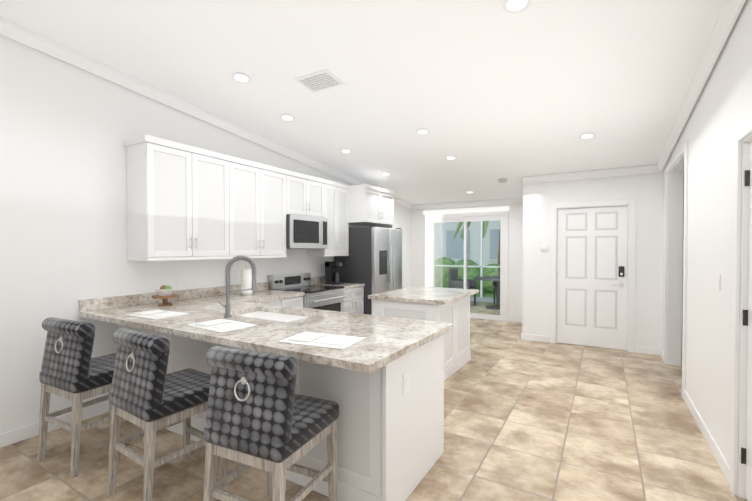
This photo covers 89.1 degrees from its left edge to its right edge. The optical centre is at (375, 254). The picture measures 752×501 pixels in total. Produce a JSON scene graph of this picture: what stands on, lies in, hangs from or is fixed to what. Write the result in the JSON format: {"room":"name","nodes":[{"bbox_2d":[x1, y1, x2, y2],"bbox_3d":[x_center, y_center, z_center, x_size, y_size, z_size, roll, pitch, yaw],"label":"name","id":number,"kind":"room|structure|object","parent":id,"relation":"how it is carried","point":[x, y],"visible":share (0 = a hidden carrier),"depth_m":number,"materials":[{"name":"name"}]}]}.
{"room":"kitchen","nodes":[
{"label":"kitchen","id":0,"kind":"room"},
{"bbox_2d":[0,35,410,433],"bbox_3d":[-1.730,-0.343,4.596,0.150,3.450,9.900,0,1,31],"label":"wall","id":1,"kind":"structure","parent":0,"point":[66,130],"depth_m":3.15,"materials":[{"name":"paint"}]},
{"bbox_2d":[0,412,71,447],"bbox_3d":[-3.292,1.370,1.835,0.018,0.100,3.160,0,1,31],"label":"baseboard","id":2,"kind":"structure","parent":1,"relation":"attached to","point":[18,435],"depth_m":2.89,"materials":[{"name":"paint"}]},
{"bbox_2d":[124,134,199,257],"bbox_3d":[-2.020,-0.509,3.627,0.337,1.070,0.484,0,1,31],"label":"upper cabinet","id":3,"kind":"object","parent":1,"relation":"attached to","point":[186,202],"depth_m":3.48,"materials":[{"name":"paint"}]},
{"bbox_2d":[0,17,411,209],"bbox_3d":[-1.633,-1.462,4.523,0.076,1.012,9.600,0,1,31],"label":"crown molding","id":4,"kind":"structure","parent":1,"relation":"attached to","point":[8,29],"depth_m":3.60,"materials":[{"name":"paint"}]},
{"bbox_2d":[200,148,235,257],"bbox_3d":[-1.816,-0.514,3.969,0.337,1.070,0.543,0,1,31],"label":"upper cabinet","id":5,"kind":"object","parent":1,"relation":"attached to","point":[217,170],"depth_m":3.95,"materials":[{"name":"paint"}]},
{"bbox_2d":[236,157,267,257],"bbox_3d":[-1.597,-0.519,4.335,0.337,1.070,0.542,0,1,31],"label":"upper cabinet","id":6,"kind":"object","parent":1,"relation":"attached to","point":[251,232],"depth_m":4.32,"materials":[{"name":"paint"}]},
{"bbox_2d":[264,164,287,257],"bbox_3d":[-1.394,-0.524,4.676,0.337,1.070,0.484,0,1,31],"label":"upper cabinet","id":7,"kind":"object","parent":1,"relation":"attached to","point":[275,178],"depth_m":4.65,"materials":[{"name":"paint"}]},
{"bbox_2d":[288,170,311,216],"bbox_3d":[-1.158,-0.786,5.068,0.337,0.555,0.438,0,1,31],"label":"upper cabinet","id":8,"kind":"object","parent":1,"relation":"attached to","point":[299,185],"depth_m":5.02,"materials":[{"name":"paint"}]},
{"bbox_2d":[286,214,327,248],"bbox_3d":[-1.027,-0.291,5.184,0.450,0.429,0.754,0,1,31],"label":"microwave","id":9,"kind":"object","parent":8,"relation":"attached to","point":[306,232],"visible":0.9,"depth_m":5.01,"materials":[{"name":"grey metal"}]},
{"bbox_2d":[312,176,323,217],"bbox_3d":[-0.993,-0.790,5.345,0.337,0.555,0.438,0,1,31],"label":"upper cabinet","id":10,"kind":"object","parent":1,"relation":"attached to","point":[317,183],"depth_m":5.33,"materials":[{"name":"paint"}]},
{"bbox_2d":[306,179,339,253],"bbox_3d":[-0.788,-0.537,5.691,0.337,1.070,0.361,0,1,31],"label":"upper cabinet","id":11,"kind":"object","parent":1,"relation":"attached to","point":[331,189],"depth_m":5.62,"materials":[{"name":"paint"}]},
{"bbox_2d":[340,183,351,253],"bbox_3d":[-0.663,-0.540,5.901,0.337,1.070,0.361,0,1,31],"label":"upper cabinet","id":12,"kind":"object","parent":1,"relation":"attached to","point":[344,224],"depth_m":5.88,"materials":[{"name":"paint"}]},
{"bbox_2d":[348,184,383,225],"bbox_3d":[-0.307,-0.789,6.203,0.637,0.580,0.528,0,1,31],"label":"upper cabinet","id":13,"kind":"object","parent":1,"relation":"attached to","point":[365,201],"depth_m":5.95,"materials":[{"name":"paint"}]},
{"bbox_2d":[384,190,394,225],"bbox_3d":[-0.096,-0.794,6.556,0.637,0.580,0.528,0,1,31],"label":"upper cabinet","id":14,"kind":"object","parent":1,"relation":"attached to","point":[388,195],"depth_m":6.48,"materials":[{"name":"paint"}]},
{"bbox_2d":[0,0,725,204],"bbox_3d":[0.245,-1.558,3.401,4.750,1.060,9.900,0,1,31],"label":"ceiling","id":15,"kind":"structure","parent":0,"point":[488,94],"depth_m":3.17,"materials":[{"name":"paint"}]},
{"bbox_2d":[231,73,250,82],"bbox_3d":[-1.192,-1.563,3.384,0.169,0.024,0.168,0,1,22],"label":"recessed light","id":16,"kind":"object","parent":15,"relation":"in","point":[239,77],"depth_m":3.38,"materials":[{"name":"paint"}]},
{"bbox_2d":[280,114,294,120],"bbox_3d":[-0.971,-1.498,4.185,0.169,0.024,0.168,0,1,25],"label":"recessed light","id":17,"kind":"object","parent":15,"relation":"in","point":[286,117],"depth_m":4.17,"materials":[{"name":"paint"}]},
{"bbox_2d":[294,69,344,92],"bbox_3d":[-0.497,-1.528,3.378,0.360,0.037,0.260,0,1,31],"label":"ceiling vent","id":18,"kind":"object","parent":15,"relation":"in","point":[320,80],"visible":1,"depth_m":3.36,"materials":[{"name":"metal"}]},
{"bbox_2d":[340,149,351,152],"bbox_3d":[-0.407,-1.402,5.189,0.169,0.024,0.168,0,1,25],"label":"recessed light","id":19,"kind":"object","parent":15,"relation":"in","point":[342,150],"depth_m":5.18,"materials":[{"name":"paint"}]},
{"bbox_2d":[415,129,429,134],"bbox_3d":[0.538,-1.410,4.392,0.169,0.024,0.168,0,1,22],"label":"recessed light","id":20,"kind":"object","parent":15,"relation":"in","point":[420,131],"depth_m":4.38,"materials":[{"name":"paint"}]},
{"bbox_2d":[445,156,456,159],"bbox_3d":[1.033,-1.327,5.262,0.169,0.024,0.168,0,1,25],"label":"recessed light","id":21,"kind":"object","parent":15,"relation":"in","point":[448,157],"depth_m":5.26,"materials":[{"name":"paint"}]},
{"bbox_2d":[498,178,507,182],"bbox_3d":[2.069,-1.198,6.219,0.150,0.046,0.150,0,1,31],"label":"smoke detector","id":22,"kind":"object","parent":15,"relation":"attached to","point":[503,180],"visible":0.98,"depth_m":6.17,"materials":[{"name":"grey plastic"}]},
{"bbox_2d":[502,0,531,12],"bbox_3d":[0.860,-1.535,2.335,0.169,0.024,0.168,0,1,25],"label":"recessed light","id":23,"kind":"object","parent":15,"relation":"in","point":[513,6],"depth_m":2.35,"materials":[{"name":"paint"}]},
{"bbox_2d":[579,133,595,138],"bbox_3d":[2.373,-1.328,4.288,0.169,0.024,0.168,0,1,7],"label":"recessed light","id":24,"kind":"object","parent":15,"relation":"in","point":[587,135],"depth_m":4.28,"materials":[{"name":"paint"}]},
{"bbox_2d":[0,301,746,500],"bbox_3d":[0.873,1.434,4.494,4.750,0.100,12.350,0,1,31],"label":"floor","id":25,"kind":"structure","parent":0,"point":[525,420],"depth_m":2.79,"materials":[{"name":"tile"}]},
{"bbox_2d":[37,317,143,477],"bbox_3d":[-1.996,0.924,2.733,0.470,0.967,0.520,0,1,27],"label":"stool","id":26,"kind":"object","parent":25,"relation":"on","point":[74,371],"visible":0.85,"depth_m":2.52,"materials":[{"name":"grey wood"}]},
{"bbox_2d":[107,328,226,500],"bbox_3d":[-1.254,0.929,2.337,0.470,0.967,0.520,1,1,34],"label":"stool","id":27,"kind":"object","parent":25,"relation":"on","point":[149,395],"visible":0.94,"depth_m":2.15,"materials":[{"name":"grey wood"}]},
{"bbox_2d":[207,282,304,295],"bbox_3d":[-1.373,0.875,4.413,0.660,1.019,0.942,0,1,31],"label":"countertop","id":28,"kind":"structure","parent":25,"relation":"on","point":[261,286],"depth_m":4.81,"materials":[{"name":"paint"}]},
{"bbox_2d":[240,265,253,295],"bbox_3d":[-1.475,0.291,4.359,0.150,0.347,0.150,0,1,31],"label":"paper towel","id":29,"kind":"object","parent":28,"relation":"on","point":[246,278],"visible":0.98,"depth_m":4.31,"materials":[{"name":"white paper"}]},
{"bbox_2d":[79,288,453,500],"bbox_3d":[-0.964,0.895,2.957,2.856,1.019,1.140,0,1,31],"label":"kitchen peninsula","id":30,"kind":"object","parent":25,"relation":"on","point":[390,441],"depth_m":2.32,"materials":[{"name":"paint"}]},
{"bbox_2d":[124,309,189,318],"bbox_3d":[-1.751,0.475,3.059,0.420,0.014,0.280,0,1,28],"label":"paper","id":31,"kind":"object","parent":30,"relation":"on","point":[156,314],"visible":1,"depth_m":3.02,"materials":[{"name":"white paper"}]},
{"bbox_2d":[151,285,177,305],"bbox_3d":[-1.965,0.382,3.558,0.220,0.187,0.220,0,1,31],"label":"cake stand","id":32,"kind":"object","parent":30,"relation":"on","point":[164,292],"visible":1,"depth_m":3.52,"materials":[{"name":"brown wood"}]},
{"bbox_2d":[187,319,257,332],"bbox_3d":[-1.057,0.481,2.622,0.420,0.014,0.280,1,1,35],"label":"paper","id":33,"kind":"object","parent":30,"relation":"on","point":[221,325],"visible":0.98,"depth_m":2.58,"materials":[{"name":"white paper"}]},
{"bbox_2d":[218,255,256,317],"bbox_3d":[-1.087,0.245,3.012,0.203,0.475,0.232,0,1,31],"label":"faucet","id":34,"kind":"object","parent":30,"relation":"on","point":[228,284],"visible":1,"depth_m":2.95,"materials":[{"name":"silver metal"}]},
{"bbox_2d":[277,332,364,348],"bbox_3d":[-0.308,0.487,2.198,0.420,0.014,0.280,0,1,23],"label":"paper","id":35,"kind":"object","parent":30,"relation":"on","point":[334,341],"visible":1,"depth_m":2.15,"materials":[{"name":"white paper"}]},
{"bbox_2d":[403,372,408,395],"bbox_3d":[0.173,0.738,2.179,0.009,0.115,0.075,0,1,31],"label":"switch plate","id":36,"kind":"object","parent":30,"relation":"attached to","point":[406,376],"depth_m":2.17,"materials":[{"name":"white plastic"}]},
{"bbox_2d":[203,346,338,500],"bbox_3d":[-0.512,0.935,1.941,0.470,0.967,0.520,0,1,25],"label":"stool","id":37,"kind":"object","parent":25,"relation":"on","point":[261,414],"visible":1,"depth_m":1.75,"materials":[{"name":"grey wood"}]},
{"bbox_2d":[268,273,344,311],"bbox_3d":[-0.900,0.826,5.123,0.728,1.100,0.752,0,1,31],"label":"range","id":38,"kind":"object","parent":25,"relation":"on","point":[324,297],"visible":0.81,"depth_m":5.04,"materials":[{"name":"silver metal"}]},
{"bbox_2d":[311,276,364,299],"bbox_3d":[-0.591,0.857,5.734,0.650,1.019,0.598,0,1,31],"label":"countertop","id":39,"kind":"structure","parent":25,"relation":"on","point":[350,289],"depth_m":5.69,"materials":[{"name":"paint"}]},
{"bbox_2d":[325,261,344,284],"bbox_3d":[-0.611,0.276,5.753,0.256,0.340,0.200,0,1,31],"label":"coffee maker","id":40,"kind":"object","parent":39,"relation":"on","point":[332,275],"visible":1,"depth_m":5.70,"materials":[{"name":"grey plastic"}]},
{"bbox_2d":[334,226,401,314],"bbox_3d":[-0.087,0.460,6.316,0.840,1.800,0.904,0,1,31],"label":"fridge","id":41,"kind":"object","parent":25,"relation":"on","point":[373,261],"visible":0.52,"depth_m":5.92,"materials":[{"name":"grey metal"}]},
{"bbox_2d":[368,298,470,380],"bbox_3d":[0.585,0.942,4.676,0.802,0.880,1.204,0,1,31],"label":"kitchen island","id":42,"kind":"object","parent":25,"relation":"on","point":[457,353],"depth_m":4.32,"materials":[{"name":"paint"}]},
{"bbox_2d":[368,286,478,305],"bbox_3d":[0.623,0.482,4.647,0.910,0.040,1.260,0,1,31],"label":"island countertop","id":43,"kind":"structure","parent":42,"relation":"on","point":[439,296],"depth_m":4.34,"materials":[{"name":"beige stone"}]},
{"bbox_2d":[411,203,522,317],"bbox_3d":[2.038,-0.389,8.024,2.810,3.450,0.150,0,1,31],"label":"wall","id":44,"kind":"structure","parent":0,"point":[515,258],"depth_m":7.58,"materials":[{"name":"paint"}]},
{"bbox_2d":[423,206,508,287],"bbox_3d":[1.839,0.177,8.000,1.820,2.260,0.084,0,1,31],"label":"vertical blinds","id":45,"kind":"object","parent":44,"relation":"attached to","point":[467,210],"visible":0.71,"depth_m":8.24,"materials":[{"name":"plastic"}]},
{"bbox_2d":[425,212,508,321],"bbox_3d":[1.887,0.241,8.082,1.780,2.190,0.119,0,1,31],"label":"door frame","id":46,"kind":"structure","parent":44,"relation":"attached to","point":[501,315],"depth_m":7.90,"materials":[{"name":"paint"}]},
{"bbox_2d":[412,198,522,209],"bbox_3d":[1.954,-1.051,7.933,2.570,0.100,0.075,0,1,31],"label":"crown molding","id":47,"kind":"structure","parent":44,"relation":"attached to","point":[510,200],"depth_m":7.91,"materials":[{"name":"paint"}]},
{"bbox_2d":[508,317,521,322],"bbox_3d":[2.840,1.294,7.469,0.501,0.100,0.018,0,1,31],"label":"baseboard","id":48,"kind":"structure","parent":44,"relation":"attached to","point":[510,319],"depth_m":7.52,"materials":[{"name":"paint"}]},
{"bbox_2d":[522,172,662,348],"bbox_3d":[3.206,-0.356,5.639,1.940,3.450,0.150,0,1,31],"label":"wall","id":49,"kind":"structure","parent":0,"point":[645,191],"depth_m":5.48,"materials":[{"name":"paint"}]},
{"bbox_2d":[522,333,549,342],"bbox_3d":[2.508,1.314,5.984,0.389,0.100,0.019,0,1,31],"label":"baseboard","id":50,"kind":"structure","parent":49,"relation":"attached to","point":[529,337],"depth_m":5.97,"materials":[{"name":"paint"}]},
{"bbox_2d":[541,246,547,250],"bbox_3d":[2.604,-0.095,5.902,0.100,0.080,0.021,0,1,31],"label":"light switch","id":51,"kind":"object","parent":49,"relation":"attached to","point":[544,248],"visible":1,"depth_m":5.89,"materials":[{"name":"white plastic"}]},
{"bbox_2d":[522,165,655,183],"bbox_3d":[3.041,-1.158,5.595,1.690,0.100,0.075,0,1,31],"label":"crown molding","id":52,"kind":"structure","parent":49,"relation":"attached to","point":[650,168],"depth_m":5.52,"materials":[{"name":"paint"}]},
{"bbox_2d":[557,206,627,349],"bbox_3d":[3.163,0.338,5.628,0.903,2.045,0.100,0,1,31],"label":"front door","id":53,"kind":"structure","parent":49,"relation":"in","point":[592,243],"depth_m":5.62,"materials":[{"name":"paint"}]},
{"bbox_2d":[550,199,635,352],"bbox_3d":[3.180,0.296,5.653,1.080,2.145,0.169,0,1,31],"label":"door frame","id":54,"kind":"structure","parent":49,"relation":"attached to","point":[555,207],"depth_m":5.44,"materials":[{"name":"paint"}]},
{"bbox_2d":[659,348,663,360],"bbox_3d":[3.770,1.327,5.022,0.014,0.100,0.369,0,1,31],"label":"baseboard","id":55,"kind":"structure","parent":49,"relation":"attached to","point":[661,353],"depth_m":5.07,"materials":[{"name":"paint"}]},
{"bbox_2d":[682,180,683,331],"bbox_3d":[4.000,0.003,3.831,1.280,2.780,1.450,0,1,31],"label":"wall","id":56,"kind":"structure","parent":0,"point":[683,238],"depth_m":4.71,"materials":[{"name":"paint"}]},
{"bbox_2d":[662,0,751,495],"bbox_3d":[1.810,-0.302,1.553,0.150,3.450,8.300,0,1,31],"label":"wall","id":57,"kind":"structure","parent":0,"point":[720,114],"depth_m":2.74,"materials":[{"name":"paint"}]},
{"bbox_2d":[664,141,687,399],"bbox_3d":[3.378,0.150,4.205,0.169,2.475,1.400,0,1,31],"label":"door frame","id":58,"kind":"structure","parent":57,"relation":"attached to","point":[676,175],"depth_m":4.72,"materials":[{"name":"paint"}]},
{"bbox_2d":[656,0,745,172],"bbox_3d":[1.752,-1.492,1.659,0.076,0.874,8.150,0,1,31],"label":"crown molding","id":59,"kind":"structure","parent":57,"relation":"attached to","point":[729,15],"depth_m":2.81,"materials":[{"name":"paint"}]},
{"bbox_2d":[684,390,729,485],"bbox_3d":[2.551,1.354,2.979,0.014,0.100,1.570,0,1,31],"label":"baseboard","id":60,"kind":"structure","parent":57,"relation":"attached to","point":[722,462],"depth_m":2.77,"materials":[{"name":"paint"}]},
{"bbox_2d":[717,274,720,290],"bbox_3d":[2.349,0.192,2.621,0.009,0.115,0.075,0,1,31],"label":"switch plate","id":61,"kind":"object","parent":57,"relation":"attached to","point":[718,275],"depth_m":2.59,"materials":[{"name":"white plastic"}]},
{"bbox_2d":[730,116,751,498],"bbox_3d":[1.920,0.348,1.764,0.169,2.145,1.130,0,1,31],"label":"door frame","id":62,"kind":"structure","parent":57,"relation":"attached to","point":[739,298],"depth_m":2.21,"materials":[{"name":"paint"}]},
{"bbox_2d":[741,142,751,500],"bbox_3d":[1.882,0.390,1.790,0.100,2.045,0.955,0,1,31],"label":"door","id":63,"kind":"structure","parent":57,"relation":"in","point":[746,455],"depth_m":2.16,"materials":[{"name":"paint"}]},
{"label":"outside","id":64,"kind":"structure","parent":0,"visible":0},
{"bbox_2d":[470,290,495,297],"bbox_3d":[7.019,1.295,15.236,10.000,0.050,10.400,0,1,31],"label":"ground","id":65,"kind":"structure","parent":64,"point":[484,294],"depth_m":12.14,"materials":[{"name":"green plant"}]},
{"bbox_2d":[435,220,499,265],"bbox_3d":[7.186,-2.264,15.467,16.000,7.000,0.350,0,1,31],"label":"building","id":66,"kind":"structure","parent":65,"relation":"on","point":[472,234],"depth_m":17.10,"materials":[{"name":"paint"}]},
{"bbox_2d":[435,257,499,293],"bbox_3d":[4.830,0.829,12.340,8.800,1.440,1.398,0,1,31],"label":"hedge","id":67,"kind":"object","parent":65,"relation":"on","point":[488,287],"depth_m":12.81,"materials":[{"name":"green plant"}]},
{"bbox_2d":[453,221,499,263],"bbox_3d":[4.600,-0.592,13.626,3.472,3.715,3.508,0,1,31],"label":"palm tree","id":68,"kind":"object","parent":65,"relation":"on","point":[485,223],"depth_m":13.67,"materials":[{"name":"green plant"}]},
{"bbox_2d":[470,297,495,302],"bbox_3d":[3.257,1.349,9.417,6.500,0.059,3.450,0,1,31],"label":"ground","id":69,"kind":"structure","parent":64,"point":[481,299],"depth_m":10.96,"materials":[{"name":"concrete"}]},
{"bbox_2d":[449,268,475,304],"bbox_3d":[2.205,0.839,9.717,0.540,0.950,0.600,0,1,31],"label":"patio chair","id":70,"kind":"object","parent":69,"relation":"on","point":[454,278],"depth_m":9.67,"materials":[{"name":"metal"}]},
{"bbox_2d":[435,221,499,296],"bbox_3d":[3.849,-0.014,11.025,4.850,2.620,0.050,0,1,31],"label":"frame","id":71,"kind":"object","parent":69,"relation":"on","point":[481,266],"depth_m":11.43,"materials":[{"name":"paint"}]},
{"bbox_2d":[475,276,499,309],"bbox_3d":[2.995,0.949,9.364,1.100,0.740,1.100,0,1,31],"label":"patio table","id":72,"kind":"object","parent":69,"relation":"on","point":[493,278],"depth_m":9.32,"materials":[{"name":"metal"}]},
{"bbox_2d":[492,267,499,303],"bbox_3d":[3.461,0.833,10.144,0.600,0.950,0.540,0,1,31],"label":"patio chair","id":73,"kind":"object","parent":69,"relation":"on","point":[493,282],"depth_m":10.06,"materials":[{"name":"metal"}]}
]}

